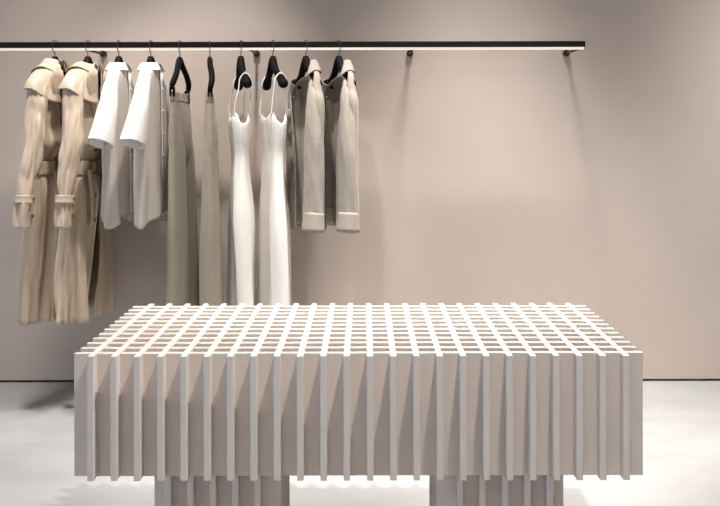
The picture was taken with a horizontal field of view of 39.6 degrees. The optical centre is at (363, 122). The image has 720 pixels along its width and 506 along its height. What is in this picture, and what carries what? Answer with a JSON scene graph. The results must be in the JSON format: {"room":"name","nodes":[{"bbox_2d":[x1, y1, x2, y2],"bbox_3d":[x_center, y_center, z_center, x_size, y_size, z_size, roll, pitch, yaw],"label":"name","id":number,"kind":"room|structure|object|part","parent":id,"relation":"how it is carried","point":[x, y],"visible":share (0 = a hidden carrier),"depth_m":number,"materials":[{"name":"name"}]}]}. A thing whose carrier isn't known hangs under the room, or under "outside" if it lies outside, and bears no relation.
{"room":"clothing store","nodes":[
{"label":"clothing store","id":0,"kind":"room"},
{"bbox_2d":[166,91,198,305],"bbox_3d":[-0.823,0.374,4.546,0.114,1.025,0.429,0,0,2],"label":"trousers","id":1,"kind":"object","parent":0,"point":[182,229],"visible":0.94,"depth_m":4.42,"materials":[{"name":"beige fabric"}]},
{"bbox_3d":[-0.829,0.436,4.443,0.092,0.901,0.223,0,0,2],"label":"leg","id":2,"kind":"part","parent":1,"relation":"part of","materials":[{"name":"beige fabric"}]},
{"bbox_3d":[-0.819,0.437,4.655,0.114,0.901,0.215,0,0,2],"label":"leg","id":3,"kind":"part","parent":1,"relation":"part of","materials":[{"name":"beige fabric"}]},
{"bbox_2d":[0,0,719,379],"bbox_3d":[-0.001,-0.596,4.900,12.000,3.689,0.060,0,0,0],"label":"wall","id":4,"kind":"structure","parent":0,"point":[589,176],"depth_m":4.87,"materials":[{"name":"paint"}]},
{"bbox_2d":[0,41,584,56],"bbox_3d":[-0.698,-0.345,4.703,3.406,0.048,0.334,0,0,0],"label":"rail","id":5,"kind":"object","parent":4,"relation":"attached to","point":[95,47],"visible":1,"depth_m":4.54,"materials":[{"name":"black metal"}]},
{"bbox_2d":[52,40,65,78],"bbox_3d":[-1.400,-0.263,4.548,0.047,0.225,0.358,0,0,14],"label":"clothes hanger","id":6,"kind":"object","parent":5,"relation":"hanging from","point":[54,56],"visible":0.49,"depth_m":4.54,"materials":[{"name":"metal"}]},
{"bbox_2d":[12,58,69,325],"bbox_3d":[-1.409,0.290,4.527,0.189,1.165,0.611,0,0,14],"label":"coat","id":7,"kind":"object","parent":6,"relation":"hanging from","point":[36,187],"visible":0.63,"depth_m":4.37,"materials":[{"name":"fabric"}]},
{"bbox_2d":[83,40,100,87],"bbox_3d":[-1.250,-0.264,4.549,0.047,0.225,0.358,0,0,11],"label":"clothes hanger","id":8,"kind":"object","parent":5,"relation":"hanging from","point":[87,59],"visible":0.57,"depth_m":4.54,"materials":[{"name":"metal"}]},
{"bbox_2d":[54,61,116,325],"bbox_3d":[-1.254,0.299,4.529,0.189,1.146,0.600,0,0,11],"label":"coat","id":9,"kind":"object","parent":8,"relation":"hanging from","point":[85,271],"visible":0.73,"depth_m":4.38,"materials":[{"name":"fabric"}]},
{"bbox_2d":[114,40,128,88],"bbox_3d":[-1.109,-0.264,4.550,0.047,0.225,0.252,0,0,4],"label":"clothes hanger","id":10,"kind":"object","parent":5,"relation":"hanging from","point":[118,58],"visible":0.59,"depth_m":4.54,"materials":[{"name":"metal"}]},
{"bbox_2d":[87,62,134,228],"bbox_3d":[-1.114,0.096,4.546,0.132,0.738,0.615,0,0,4],"label":"shirt","id":11,"kind":"object","parent":10,"relation":"hanging from","point":[113,107],"visible":0.85,"depth_m":4.39,"materials":[{"name":"fabric"}]},
{"bbox_2d":[146,40,159,82],"bbox_3d":[-0.963,-0.264,4.549,0.047,0.225,0.252,0,0,5],"label":"clothes hanger","id":12,"kind":"object","parent":5,"relation":"hanging from","point":[150,58],"visible":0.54,"depth_m":4.53,"materials":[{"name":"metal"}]},
{"bbox_2d":[119,62,169,228],"bbox_3d":[-0.967,0.096,4.549,0.141,0.738,0.616,0,0,5],"label":"shirt","id":13,"kind":"object","parent":12,"relation":"hanging from","point":[146,127],"visible":0.98,"depth_m":4.42,"materials":[{"name":"fabric"}]},
{"bbox_2d":[169,40,190,95],"bbox_3d":[-0.833,-0.243,4.550,0.034,0.267,0.365,0,0,2],"label":"clothes hanger","id":14,"kind":"object","parent":5,"relation":"hanging from","point":[179,65],"visible":0.98,"depth_m":4.52,"materials":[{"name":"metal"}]},
{"bbox_2d":[207,40,214,96],"bbox_3d":[-0.697,-0.246,4.551,0.034,0.263,0.365,0,0,-9],"label":"clothes hanger","id":15,"kind":"object","parent":5,"relation":"hanging from","point":[211,72],"visible":0.97,"depth_m":4.43,"materials":[{"name":"plastic"}]},
{"bbox_2d":[199,92,222,305],"bbox_3d":[-0.693,0.376,4.553,0.107,1.022,0.432,0,0,-8],"label":"trousers","id":16,"kind":"object","parent":15,"relation":"hanging from","point":[210,261],"visible":0.96,"depth_m":4.38,"materials":[{"name":"beige fabric"}]},
{"bbox_2d":[234,40,251,90],"bbox_3d":[-0.554,-0.265,4.551,0.047,0.225,0.358,0,0,-14],"label":"clothes hanger","id":17,"kind":"object","parent":5,"relation":"hanging from","point":[245,81],"visible":0.98,"depth_m":4.52,"materials":[{"name":"plastic"}]},
{"bbox_2d":[226,71,254,305],"bbox_3d":[-0.556,0.357,4.547,0.129,1.174,0.407,0,0,-14],"label":"dress","id":18,"kind":"object","parent":17,"relation":"hanging from","point":[241,219],"visible":0.95,"depth_m":4.41,"materials":[{"name":"white fabric"}]},
{"bbox_2d":[263,40,287,90],"bbox_3d":[-0.408,-0.265,4.552,0.047,0.225,0.358,0,0,-19],"label":"clothes hanger","id":19,"kind":"object","parent":5,"relation":"hanging from","point":[273,67],"visible":0.98,"depth_m":4.53,"materials":[{"name":"plastic"}]},
{"bbox_2d":[257,71,291,305],"bbox_3d":[-0.401,0.356,4.552,0.127,1.175,0.414,0,0,-19],"label":"dress","id":20,"kind":"object","parent":19,"relation":"hanging from","point":[274,251],"visible":0.88,"depth_m":4.43,"materials":[{"name":"white fabric"}]},
{"bbox_2d":[294,40,321,88],"bbox_3d":[-0.259,-0.266,4.552,0.047,0.225,0.312,0,0,-22],"label":"clothes hanger","id":21,"kind":"object","parent":5,"relation":"hanging from","point":[305,62],"visible":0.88,"depth_m":4.54,"materials":[{"name":"plastic"}]},
{"bbox_2d":[286,60,324,233],"bbox_3d":[-0.275,0.101,4.559,0.120,0.766,0.478,0,0,-17],"label":"jacket","id":22,"kind":"object","parent":21,"relation":"hanging from","point":[305,167],"visible":0.95,"depth_m":4.41,"materials":[{"name":"beige fabric"}]},
{"bbox_2d":[326,40,355,89],"bbox_3d":[-0.108,-0.266,4.552,0.047,0.225,0.312,0,0,-22],"label":"clothes hanger","id":23,"kind":"object","parent":5,"relation":"hanging from","point":[338,63],"visible":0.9,"depth_m":4.54,"materials":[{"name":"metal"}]},
{"bbox_2d":[321,59,359,232],"bbox_3d":[-0.124,0.100,4.559,0.120,0.767,0.478,0,0,-18],"label":"jacket","id":24,"kind":"object","parent":23,"relation":"hanging from","point":[341,120],"visible":0.84,"depth_m":4.39,"materials":[{"name":"beige fabric"}]},
{"bbox_2d":[0,379,719,505],"bbox_3d":[0.003,1.310,0.495,12.000,0.100,8.990,0,0,0],"label":"floor","id":25,"kind":"structure","parent":0,"point":[681,417],"depth_m":3.60,"materials":[{"name":"concrete"}]},
{"bbox_2d":[74,303,642,505],"bbox_3d":[-0.014,0.921,2.865,1.442,0.678,0.730,0,0,0],"label":"display table","id":26,"kind":"object","parent":25,"relation":"on","point":[223,404],"visible":1,"depth_m":2.54,"materials":[{"name":"beige paint"}]}
]}

